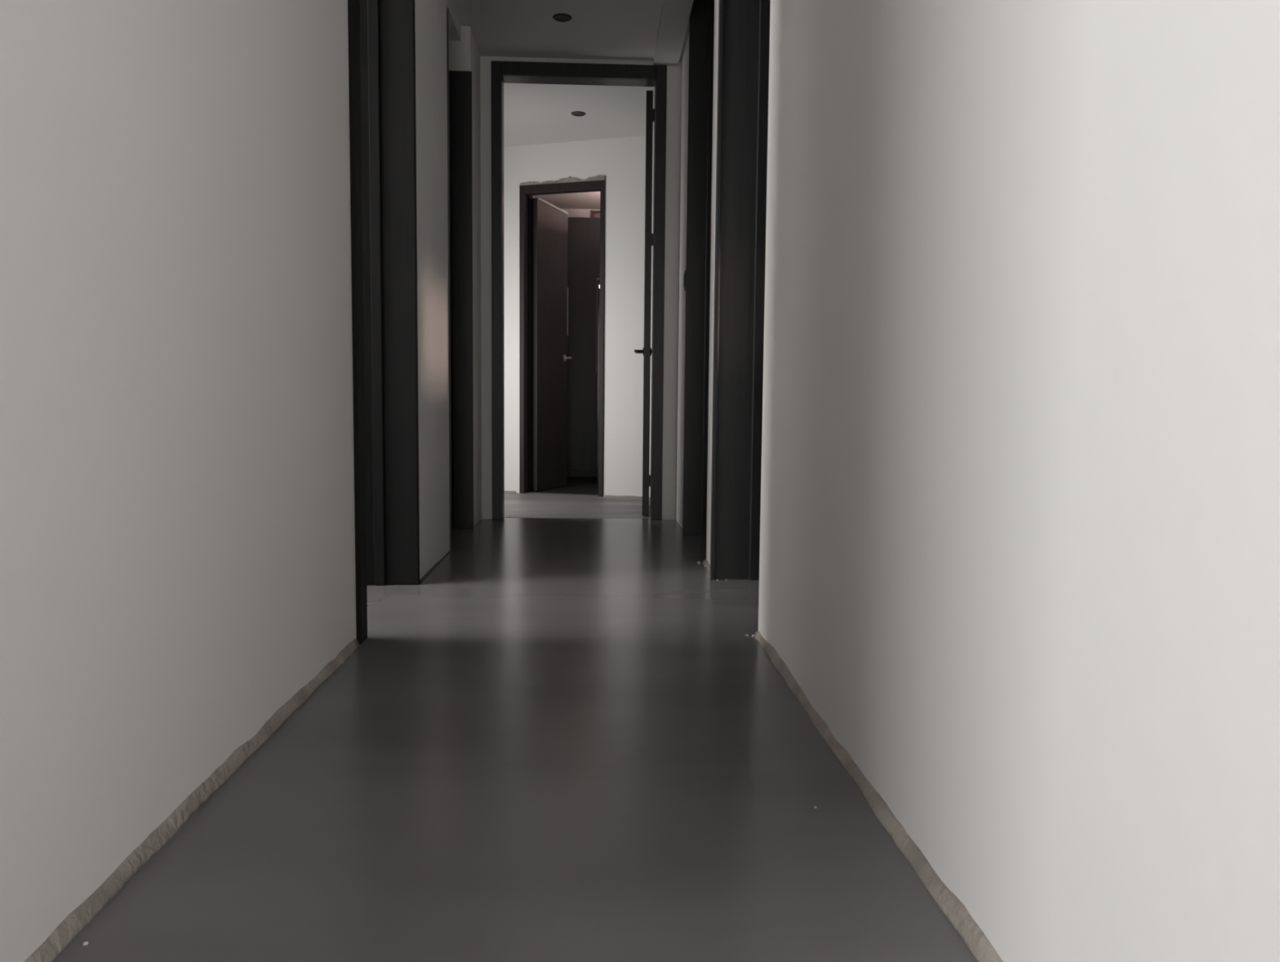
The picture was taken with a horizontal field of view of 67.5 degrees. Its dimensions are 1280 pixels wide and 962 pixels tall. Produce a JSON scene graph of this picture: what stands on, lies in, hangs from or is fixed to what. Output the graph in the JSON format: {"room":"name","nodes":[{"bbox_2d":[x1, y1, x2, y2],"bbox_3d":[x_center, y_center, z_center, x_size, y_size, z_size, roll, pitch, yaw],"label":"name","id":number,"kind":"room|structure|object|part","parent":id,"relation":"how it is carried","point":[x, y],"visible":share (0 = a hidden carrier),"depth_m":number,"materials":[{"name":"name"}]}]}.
{"room":"hallway","nodes":[
{"label":"hallway","id":0,"kind":"room"},
{"bbox_2d":[0,0,481,961],"bbox_3d":[-0.822,-0.808,2.750,0.205,2.370,4.440,0,4,-3],"label":"wall","id":1,"kind":"structure","parent":0,"point":[177,513],"depth_m":1.34,"materials":[{"name":"white paint"}]},
{"bbox_2d":[23,638,359,961],"bbox_3d":[-0.662,0.466,1.509,0.019,0.029,1.755,0,4,-3],"label":"baseboard","id":2,"kind":"structure","parent":1,"relation":"attached to","point":[80,917],"depth_m":1.33,"materials":[{"name":"paint"}]},
{"bbox_2d":[347,0,419,644],"bbox_3d":[-1.194,-0.753,2.696,0.977,2.260,0.830,0,4,-3],"label":"door","id":3,"kind":"structure","parent":1,"relation":"in","point":[382,33],"depth_m":3.09,"materials":[{"name":"black wood"}]},
{"bbox_3d":[-0.694,-0.720,2.341,0.012,2.260,0.070,0,4,-3],"label":"casing","id":4,"kind":"part","parent":3,"relation":"part of","materials":[{"name":"black wood"}]},
{"bbox_3d":[-0.733,-0.781,3.118,0.008,2.260,0.029,0,4,-3],"label":"casing","id":5,"kind":"part","parent":3,"relation":"part of","materials":[{"name":"black wood"}]},
{"bbox_2d":[419,550,451,582],"bbox_3d":[-0.761,0.315,3.576,0.017,0.008,0.715,0,4,-3],"label":"baseboard","id":6,"kind":"structure","parent":1,"relation":"attached to","point":[433,568],"depth_m":3.50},
{"bbox_2d":[446,8,473,550],"bbox_3d":[-1.248,-0.820,4.200,0.931,2.160,0.730,0,4,-3],"label":"door","id":7,"kind":"structure","parent":1,"relation":"in","point":[460,160],"depth_m":4.56,"materials":[{"name":"black wood"}]},
{"bbox_2d":[446,0,460,40],"bbox_3d":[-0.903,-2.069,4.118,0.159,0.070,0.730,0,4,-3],"label":"wall","id":8,"kind":"structure","parent":0,"point":[454,25],"depth_m":4.33,"materials":[{"name":"white paint"}]},
{"bbox_2d":[51,476,977,961],"bbox_3d":[-0.552,0.413,3.118,9.600,0.123,12.598,0,4,-3],"label":"floor","id":9,"kind":"structure","parent":0,"point":[569,740],"depth_m":1.46,"materials":[{"name":"grey concrete"}]},
{"bbox_2d":[566,217,599,476],"bbox_3d":[-1.057,-1.130,8.214,1.660,2.160,0.525,0,4,-3],"label":"wardrobe","id":10,"kind":"object","parent":9,"relation":"on","point":[584,233],"visible":0.06,"depth_m":8.00,"materials":[{"name":"brown wood"}]},
{"bbox_2d":[595,275,599,482],"bbox_3d":[-0.145,-0.794,7.621,0.412,1.600,0.424,0,4,-3],"label":"cabinet","id":11,"kind":"object","parent":9,"relation":"on","point":[598,277],"visible":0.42,"depth_m":7.41,"materials":[{"name":"black wood"}]},
{"bbox_2d":[451,0,693,66],"bbox_3d":[-0.121,-1.864,0.883,1.420,0.082,8.060,0,4,-3],"label":"ceiling","id":12,"kind":"structure","parent":0,"point":[597,29],"depth_m":4.50,"materials":[{"name":"white paint"}]},
{"bbox_2d":[552,13,572,22],"bbox_3d":[-0.355,-2.117,4.377,0.088,0.005,0.088,0,4,-3],"label":"recessed light","id":13,"kind":"object","parent":12,"relation":"in","point":[558,17],"visible":1,"depth_m":4.37,"materials":[{"name":"brown metal"}]},
{"bbox_2d":[503,134,653,497],"bbox_3d":[-0.746,-1.081,6.519,4.500,2.330,0.101,2,5,18],"label":"wall","id":14,"kind":"structure","parent":0,"point":[622,161],"depth_m":6.30,"materials":[{"name":"white paint"}]},
{"bbox_2d":[504,490,515,493],"bbox_3d":[-0.982,0.072,6.621,0.265,0.015,0.020,2,5,18],"label":"baseboard","id":15,"kind":"structure","parent":14,"relation":"attached to","point":[510,491],"depth_m":6.59,"materials":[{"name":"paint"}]},
{"bbox_3d":[-1.843,-1.118,6.865,2.200,2.330,0.100,2,5,18],"label":"wall panel","id":16,"kind":"part","parent":14,"relation":"part of","materials":[{"name":"white paint"}]},
{"bbox_2d":[519,175,604,496],"bbox_3d":[-0.427,-0.980,6.714,0.606,2.106,0.674,2,5,18],"label":"door","id":17,"kind":"structure","parent":14,"relation":"in","point":[543,225],"depth_m":6.61,"materials":[{"name":"brown wood"}]},
{"bbox_3d":[-0.791,-0.952,6.516,0.034,2.072,0.072,2,5,17],"label":"casing","id":18,"kind":"part","parent":17,"relation":"part of","materials":[{"name":"black wood"}]},
{"bbox_3d":[-0.543,-0.901,7.006,0.055,0.048,0.125,2,5,17],"label":"handle","id":19,"kind":"part","parent":17,"relation":"part of","materials":[{"name":"metal"}]},
{"bbox_3d":[-0.245,-0.932,6.336,0.030,2.072,0.057,2,5,17],"label":"casing","id":20,"kind":"part","parent":17,"relation":"part of","materials":[{"name":"black wood"}]},
{"bbox_3d":[-0.497,-2.105,6.363,0.602,0.258,0.100,2,5,17],"label":"wall panel","id":21,"kind":"part","parent":14,"relation":"part of","materials":[{"name":"white paint"}]},
{"bbox_2d":[604,494,650,497],"bbox_3d":[-0.075,0.104,6.339,0.335,0.013,0.013,2,5,18],"label":"baseboard","id":22,"kind":"structure","parent":14,"relation":"attached to","point":[605,495],"depth_m":6.35,"materials":[{"name":"paint"}]},
{"bbox_3d":[0.589,-1.035,6.098,1.698,2.330,0.100,2,5,17],"label":"wall panel","id":23,"kind":"part","parent":14,"relation":"part of","materials":[{"name":"white paint"}]},
{"bbox_2d":[503,83,654,209],"bbox_3d":[-0.517,-2.307,6.907,5.000,0.060,3.835,0,4,-3],"label":"ceiling","id":24,"kind":"structure","parent":0,"point":[534,113],"depth_m":5.73,"materials":[{"name":"white paint"}]},
{"bbox_2d":[571,111,586,116],"bbox_3d":[-0.366,-2.178,5.682,0.088,0.005,0.088,0,4,-3],"label":"recessed light","id":25,"kind":"object","parent":24,"relation":"in","point":[578,113],"visible":1,"depth_m":5.68,"materials":[{"name":"brown metal"}]},
{"bbox_2d":[480,56,681,519],"bbox_3d":[-0.634,-1.048,5.022,9.200,2.500,0.105,0,4,-3],"label":"wall","id":26,"kind":"structure","parent":0,"point":[671,249],"depth_m":4.98,"materials":[{"name":"white paint"}]},
{"bbox_2d":[491,60,666,519],"bbox_3d":[-0.324,-0.999,5.424,0.932,2.345,0.898,0,4,-3],"label":"door","id":27,"kind":"structure","parent":26,"relation":"in","point":[502,72],"depth_m":4.98,"materials":[{"name":"black wood"}]},
{"bbox_3d":[-0.743,-0.967,4.963,0.053,2.345,0.014,0,4,-3],"label":"casing","id":28,"kind":"part","parent":27,"relation":"part of","materials":[{"name":"black wood"}]},
{"bbox_3d":[-0.311,-2.099,4.895,0.789,0.070,0.014,0,4,-3],"label":"casing","id":29,"kind":"part","parent":27,"relation":"part of","materials":[{"name":"black wood"}]},
{"bbox_3d":[-0.004,-0.787,5.805,0.059,0.048,0.134,1,4,0],"label":"handle","id":30,"kind":"part","parent":27,"relation":"part of","materials":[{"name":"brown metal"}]},
{"bbox_3d":[0.100,-0.962,5.003,0.055,2.345,0.014,0,4,-3],"label":"casing","id":31,"kind":"part","parent":27,"relation":"part of","materials":[{"name":"black wood"}]},
{"bbox_2d":[561,208,599,217],"bbox_3d":[-0.603,-1.240,8.581,4.800,2.330,0.100,0,4,-3],"label":"wall","id":32,"kind":"structure","parent":0,"point":[571,212],"depth_m":8.45,"materials":[{"name":"white paint"}]},
{"bbox_2d":[592,210,599,217],"bbox_3d":[-0.255,-2.336,8.446,0.330,0.080,0.030,0,4,-3],"label":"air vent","id":33,"kind":"object","parent":32,"relation":"in","point":[596,214],"visible":0.24,"depth_m":8.44,"materials":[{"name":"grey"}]},
{"bbox_3d":[-0.255,-2.337,8.454,0.294,0.052,0.015,0,4,-3],"label":"panel","id":34,"kind":"part","parent":33,"relation":"part of","materials":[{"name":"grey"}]},
{"bbox_2d":[675,0,1279,961],"bbox_3d":[0.420,-0.779,2.525,0.200,2.370,5.010,0,4,-3],"label":"wall","id":35,"kind":"structure","parent":0,"point":[1019,557],"depth_m":0.94,"materials":[{"name":"white paint"}]},
{"bbox_2d":[683,271,685,290],"bbox_3d":[0.216,-0.954,4.555,0.014,0.090,0.080,0,4,-3],"label":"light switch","id":36,"kind":"object","parent":35,"relation":"attached to","point":[684,280],"visible":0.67,"depth_m":4.53,"materials":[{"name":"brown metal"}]},
{"bbox_2d":[682,0,714,535],"bbox_3d":[0.700,-0.959,4.040,0.938,2.500,0.795,0,4,-3],"label":"door","id":37,"kind":"structure","parent":35,"relation":"in","point":[701,20],"depth_m":4.40,"materials":[{"name":"grey wood"}]},
{"bbox_2d":[702,559,710,572],"bbox_3d":[0.258,0.323,3.547,0.021,0.016,0.330,0,4,-3],"label":"baseboard","id":38,"kind":"structure","parent":35,"relation":"attached to","point":[705,562],"depth_m":3.63,"materials":[{"name":"paint"}]},
{"bbox_2d":[710,0,770,579],"bbox_3d":[0.769,-0.768,2.880,0.988,2.300,0.828,0,4,-3],"label":"door","id":39,"kind":"structure","parent":35,"relation":"in","point":[744,25],"depth_m":3.27,"materials":[{"name":"grey wood"}]},
{"bbox_2d":[754,630,1003,961],"bbox_3d":[0.359,0.484,1.395,0.022,0.029,2.270,0,4,-3],"label":"baseboard","id":40,"kind":"structure","parent":35,"relation":"attached to","point":[972,935],"depth_m":1.32,"materials":[{"name":"paint"}]}
]}

